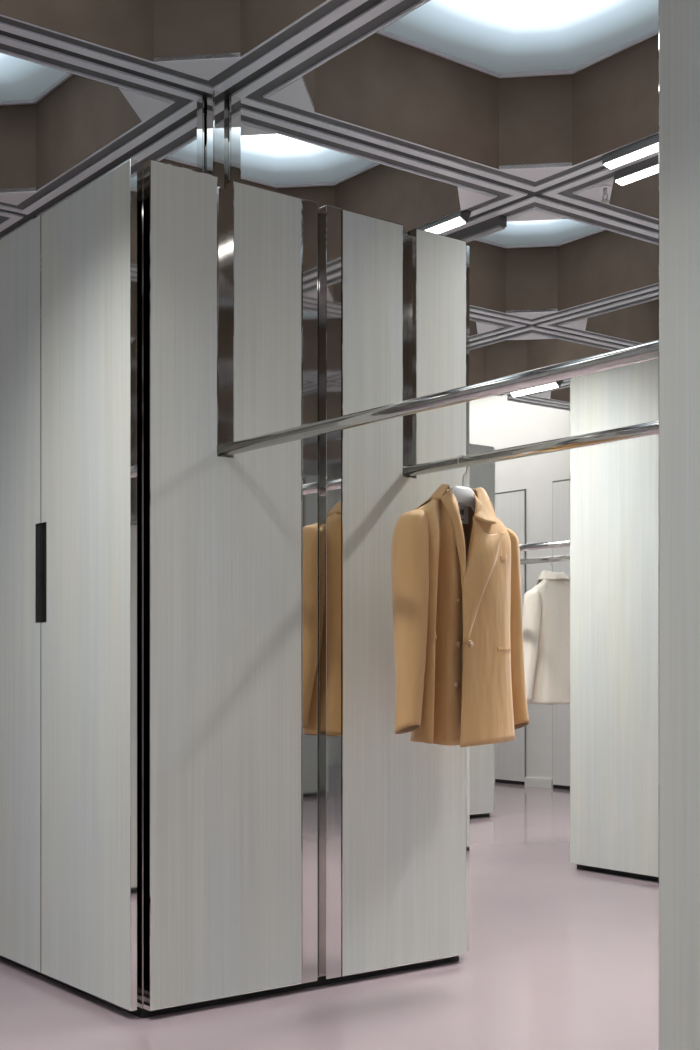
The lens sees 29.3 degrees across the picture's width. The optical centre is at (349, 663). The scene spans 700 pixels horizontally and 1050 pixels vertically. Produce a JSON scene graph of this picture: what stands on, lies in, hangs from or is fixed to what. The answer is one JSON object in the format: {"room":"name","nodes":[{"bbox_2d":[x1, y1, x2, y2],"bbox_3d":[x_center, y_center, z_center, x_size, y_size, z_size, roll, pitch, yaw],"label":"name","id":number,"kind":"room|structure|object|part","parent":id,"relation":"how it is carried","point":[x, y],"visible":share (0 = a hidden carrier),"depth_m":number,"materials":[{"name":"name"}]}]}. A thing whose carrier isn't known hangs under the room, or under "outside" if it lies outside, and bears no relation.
{"room":"clothing store","nodes":[
{"label":"clothing store","id":0,"kind":"room"},
{"bbox_2d":[0,0,658,410],"bbox_3d":[0.264,-2.182,4.239,10.053,0.564,13.998,0,0,-38],"label":"ceiling","id":1,"kind":"structure","parent":0,"point":[446,137],"depth_m":5.06,"materials":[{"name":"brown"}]},
{"bbox_2d":[0,53,73,105],"bbox_3d":[-1.501,-2.278,4.662,1.270,0.052,1.270,0,0,-38],"label":"ceiling light","id":2,"kind":"object","parent":1,"relation":"attached to","point":[22,82],"visible":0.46,"depth_m":5.21,"materials":[{"name":"grey plastic"}]},
{"bbox_3d":[-1.501,-1.908,4.662,1.272,0.016,1.272,0,0,-38],"label":"corner plate","id":3,"kind":"part","parent":1,"relation":"part of","materials":[{"name":"white"}]},
{"bbox_3d":[-0.579,-1.908,3.468,1.272,0.016,1.272,0,0,-38],"label":"corner plate","id":4,"kind":"part","parent":1,"relation":"part of","materials":[{"name":"white"}]},
{"bbox_2d":[164,134,379,187],"bbox_3d":[-0.307,-2.278,5.583,1.270,0.052,1.270,0,0,-38],"label":"ceiling light","id":5,"kind":"object","parent":1,"relation":"attached to","point":[272,160],"visible":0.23,"depth_m":6.06,"materials":[{"name":"grey plastic"}]},
{"bbox_3d":[-0.307,-1.908,5.583,1.272,0.016,1.272,0,0,-38],"label":"corner plate","id":6,"kind":"part","parent":1,"relation":"part of","materials":[{"name":"white"}]},
{"bbox_3d":[0.615,-1.908,4.390,1.272,0.016,1.272,0,0,-38],"label":"corner plate","id":7,"kind":"part","parent":1,"relation":"part of","materials":[{"name":"white"}]},
{"bbox_2d":[404,210,470,234],"bbox_3d":[0.321,-1.892,5.861,0.068,0.077,0.550,0,0,-38],"label":"track light","id":8,"kind":"object","parent":1,"relation":"attached to","point":[459,218],"visible":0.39,"depth_m":5.70,"materials":[{"name":"grey plastic"}]},
{"bbox_2d":[425,217,464,233],"bbox_3d":[0.309,-1.865,5.852,0.038,0.006,0.534,31,-19,-33],"label":"diffuser","id":9,"kind":"object","parent":8,"relation":"attached to","point":[447,223],"depth_m":5.72,"materials":[{"name":"white plastic"}]},
{"bbox_2d":[446,215,506,242],"bbox_3d":[0.484,-1.890,5.930,0.048,0.066,0.550,0,0,-38],"label":"track light","id":10,"kind":"object","parent":1,"relation":"attached to","point":[495,224],"visible":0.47,"depth_m":5.79,"materials":[{"name":"grey metal"}]},
{"bbox_2d":[461,226,504,242],"bbox_3d":[0.484,-1.860,5.930,0.038,0.006,0.534,0,0,-38],"label":"diffuser","id":11,"kind":"object","parent":10,"relation":"attached to","point":[481,231],"depth_m":5.81,"materials":[{"name":"grey"}]},
{"bbox_3d":[-0.035,-1.908,7.699,1.272,0.016,1.272,0,0,-38],"label":"corner plate","id":12,"kind":"part","parent":1,"relation":"part of","materials":[{"name":"white"}]},
{"bbox_2d":[376,0,658,77],"bbox_3d":[0.615,-2.278,4.390,1.270,0.052,1.270,0,0,-38],"label":"ceiling light","id":13,"kind":"object","parent":1,"relation":"attached to","point":[496,38],"visible":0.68,"depth_m":4.80,"materials":[{"name":"grey plastic"}]},
{"bbox_3d":[1.071,-1.908,8.552,1.049,0.016,1.272,0,0,-38],"label":"corner plate","id":14,"kind":"part","parent":1,"relation":"part of","materials":[{"name":"white"}]},
{"bbox_2d":[510,380,562,396],"bbox_3d":[1.277,-1.894,9.188,0.074,0.077,0.440,0,0,-38],"label":"track light","id":15,"kind":"object","parent":1,"relation":"attached to","point":[556,384],"visible":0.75,"depth_m":9.15,"materials":[{"name":"grey plastic"}]},
{"bbox_3d":[0.887,-1.908,6.505,1.272,0.016,1.272,0,0,-38],"label":"corner plate","id":16,"kind":"part","parent":1,"relation":"part of","materials":[{"name":"brown"}]},
{"bbox_2d":[476,219,604,247],"bbox_3d":[0.887,-2.278,6.505,1.270,0.052,1.270,0,0,-38],"label":"ceiling light","id":17,"kind":"object","parent":1,"relation":"attached to","point":[535,233],"visible":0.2,"depth_m":7.06,"materials":[{"name":"grey plastic"}]},
{"bbox_3d":[2.007,-1.908,9.274,0.844,0.016,1.272,0,0,-38],"label":"corner plate","id":18,"kind":"part","parent":1,"relation":"part of","materials":[{"name":"white"}]},
{"bbox_3d":[1.992,-1.908,7.358,1.049,0.016,1.272,0,0,-38],"label":"corner plate","id":19,"kind":"part","parent":1,"relation":"part of","materials":[{"name":"white"}]},
{"bbox_3d":[1.808,-1.908,5.311,1.272,0.016,1.272,0,0,-38],"label":"corner plate","id":20,"kind":"part","parent":1,"relation":"part of","materials":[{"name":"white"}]},
{"bbox_2d":[599,184,611,202],"bbox_3d":[1.018,-1.870,5.344,0.051,0.061,0.051,0,0,-38],"label":"sprinkler","id":21,"kind":"object","parent":1,"relation":"attached to","point":[605,187],"visible":1,"depth_m":5.34,"materials":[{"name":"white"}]},
{"bbox_2d":[602,133,658,168],"bbox_3d":[1.132,-1.891,4.813,0.057,0.072,0.550,0,0,-38],"label":"track light","id":22,"kind":"object","parent":1,"relation":"attached to","point":[649,145],"visible":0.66,"depth_m":4.91,"materials":[{"name":"grey plastic"}]},
{"bbox_2d":[604,143,658,168],"bbox_3d":[1.127,-1.861,4.810,0.038,0.006,0.534,13,-8,-37],"label":"diffuser","id":23,"kind":"object","parent":22,"relation":"attached to","point":[640,150],"depth_m":4.92,"materials":[{"name":"white plastic"}]},
{"bbox_2d":[614,155,658,185],"bbox_3d":[1.209,-1.891,4.987,0.057,0.072,0.550,0,0,-38],"label":"track light","id":24,"kind":"object","parent":1,"relation":"attached to","point":[650,166],"visible":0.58,"depth_m":5.10,"materials":[{"name":"grey plastic"}]},
{"bbox_2d":[616,165,658,185],"bbox_3d":[1.205,-1.861,4.983,0.038,0.006,0.534,13,-8,-37],"label":"diffuser","id":25,"kind":"object","parent":24,"relation":"attached to","point":[633,174],"depth_m":5.11,"materials":[{"name":"white plastic"}]},
{"bbox_2d":[0,782,658,1049],"bbox_3d":[0.264,1.046,4.239,10.253,0.100,14.198,0,0,-38],"label":"floor","id":26,"kind":"structure","parent":0,"point":[561,955],"depth_m":4.06,"materials":[{"name":"concrete"}]},
{"bbox_2d":[0,159,468,1017],"bbox_3d":[-0.460,-0.204,4.581,1.280,2.400,1.229,0,0,-38],"label":"display cabinet","id":27,"kind":"object","parent":26,"relation":"on","point":[210,795],"visible":1,"depth_m":4.02,"materials":[{"name":"grey wood"}]},
{"bbox_3d":[-1.137,-0.218,4.427,0.020,2.372,0.580,0,0,-38],"label":"door","id":28,"kind":"part","parent":27,"relation":"part of","materials":[{"name":"grey wood"}]},
{"bbox_3d":[-0.968,-0.283,4.215,0.011,0.310,0.038,0,0,-38],"label":"recessed pull","id":29,"kind":"part","parent":27,"relation":"part of","materials":[{"name":"black metal"}]},
{"bbox_3d":[-0.943,-0.283,4.182,0.011,0.310,0.038,0,0,-38],"label":"recessed pull","id":30,"kind":"part","parent":27,"relation":"part of","materials":[{"name":"black metal"}]},
{"bbox_3d":[-0.780,-0.218,3.965,0.020,2.372,0.580,0,0,-38],"label":"door","id":31,"kind":"part","parent":27,"relation":"part of","materials":[{"name":"grey wood"}]},
{"bbox_2d":[197,90,240,187],"bbox_3d":[-0.443,-1.658,4.526,0.110,0.532,0.110,0,0,-38],"label":"support post","id":32,"kind":"object","parent":27,"relation":"on","point":[218,115],"visible":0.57,"depth_m":4.50,"materials":[{"name":"silver metal"}]},
{"bbox_3d":[-0.363,-0.218,3.905,0.520,2.372,0.040,0,0,-38],"label":"panel","id":33,"kind":"part","parent":27,"relation":"part of","materials":[{"name":"grey wood"}]},
{"bbox_3d":[0.170,-0.218,4.316,0.520,2.372,0.040,0,0,-38],"label":"panel","id":34,"kind":"part","parent":27,"relation":"part of","materials":[{"name":"grey wood"}]},
{"bbox_2d":[218,340,658,456],"bbox_3d":[0.186,-0.624,3.174,0.042,0.047,1.867,0,0,-38],"label":"rail","id":35,"kind":"object","parent":27,"relation":"attached to","point":[646,351],"visible":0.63,"depth_m":3.07,"materials":[{"name":"silver metal"}]},
{"bbox_3d":[0.217,-0.218,4.735,0.020,2.372,0.580,0,0,-38],"label":"door","id":36,"kind":"part","parent":27,"relation":"part of","materials":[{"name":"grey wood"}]},
{"bbox_2d":[403,421,658,476],"bbox_3d":[0.735,-0.624,3.599,0.042,0.047,1.867,0,0,-38],"label":"rail","id":37,"kind":"object","parent":27,"relation":"attached to","point":[650,428],"visible":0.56,"depth_m":3.83,"materials":[{"name":"silver metal"}]},
{"bbox_2d":[451,454,475,511],"bbox_3d":[0.344,-0.528,4.106,0.251,0.224,0.024,0,0,-40],"label":"hanger","id":38,"kind":"object","parent":37,"relation":"hanging from","point":[464,496],"visible":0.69,"depth_m":4.10,"materials":[{"name":"silver metal"}]},
{"bbox_2d":[469,443,494,817],"bbox_3d":[0.085,-0.204,8.811,1.280,2.400,1.229,0,0,-38],"label":"display cabinet","id":39,"kind":"object","parent":26,"relation":"on","point":[481,757],"visible":0.05,"depth_m":8.63,"materials":[{"name":"grey wood"}]},
{"bbox_3d":[0.761,-0.218,8.965,0.020,2.372,0.580,0,0,-38],"label":"door","id":40,"kind":"part","parent":39,"relation":"part of","materials":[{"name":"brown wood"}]},
{"bbox_2d":[519,540,569,550],"bbox_3d":[0.730,-0.624,7.405,0.042,0.047,1.867,0,0,-38],"label":"rail","id":41,"kind":"object","parent":39,"relation":"attached to","point":[565,543],"visible":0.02,"depth_m":7.01,"materials":[{"name":"silver metal"}]},
{"bbox_2d":[495,489,525,784],"bbox_3d":[1.057,-0.214,11.425,0.015,2.420,1.230,0,0,-38],"label":"display cabinet","id":42,"kind":"object","parent":26,"relation":"on","point":[510,506],"visible":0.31,"depth_m":11.03,"materials":[{"name":"grey wood"}]},
{"bbox_2d":[552,479,569,789],"bbox_3d":[1.987,-0.229,10.223,0.013,2.450,1.210,0,0,-38],"label":"display cabinet","id":43,"kind":"object","parent":26,"relation":"on","point":[560,488],"visible":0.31,"depth_m":10.62,"materials":[{"name":"grey"}]},
{"bbox_2d":[570,358,658,881],"bbox_3d":[1.928,-0.204,6.424,1.280,2.400,1.229,0,0,-38],"label":"display cabinet","id":44,"kind":"object","parent":26,"relation":"on","point":[614,486],"visible":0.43,"depth_m":6.27,"materials":[{"name":"grey wood"}]},
{"bbox_2d":[520,555,569,564],"bbox_3d":[1.280,-0.624,7.829,0.042,0.047,1.867,0,0,-38],"label":"rail","id":45,"kind":"object","parent":44,"relation":"attached to","point":[561,557],"visible":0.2,"depth_m":7.97,"materials":[{"name":"silver metal"}]},
{"bbox_2d":[659,0,699,1049],"bbox_3d":[1.383,-0.204,2.194,1.280,2.400,1.229,0,0,-38],"label":"wall panel","id":46,"kind":"object","parent":26,"relation":"on","point":[679,20],"visible":1,"depth_m":2.23,"materials":[{"name":"grey wood"}]},
{"bbox_2d":[391,484,528,746],"bbox_3d":[0.351,-0.146,4.098,0.552,0.790,0.219,0,0,-38],"label":"blazer","id":47,"kind":"object","parent":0,"point":[457,597],"visible":0.98,"depth_m":4.00,"materials":[{"name":"beige fabric"}]},
{"bbox_2d":[469,395,569,778],"bbox_3d":[4.282,-0.754,7.341,0.100,3.500,14.198,0,0,-38],"label":"wall","id":48,"kind":"structure","parent":0,"point":[497,422],"depth_m":10.88,"materials":[{"name":"white paint"}]},
{"bbox_2d":[525,777,552,787],"bbox_3d":[1.522,0.961,10.818,0.020,0.070,0.296,0,0,-38],"label":"baseboard","id":49,"kind":"structure","parent":48,"relation":"attached to","point":[529,781],"depth_m":10.81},
{"bbox_3d":[1.202,-0.528,7.929,0.250,0.224,0.031,0,0,-38],"label":"hanger","id":50,"kind":"object","parent":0,"visible":0},
{"bbox_2d":[522,571,569,704],"bbox_3d":[1.193,-0.146,7.938,0.552,0.790,0.219,0,0,-38],"label":"jacket","id":51,"kind":"object","parent":50,"relation":"hanging from","point":[546,607],"visible":0.69,"depth_m":7.79,"materials":[{"name":"fabric"}]}
]}

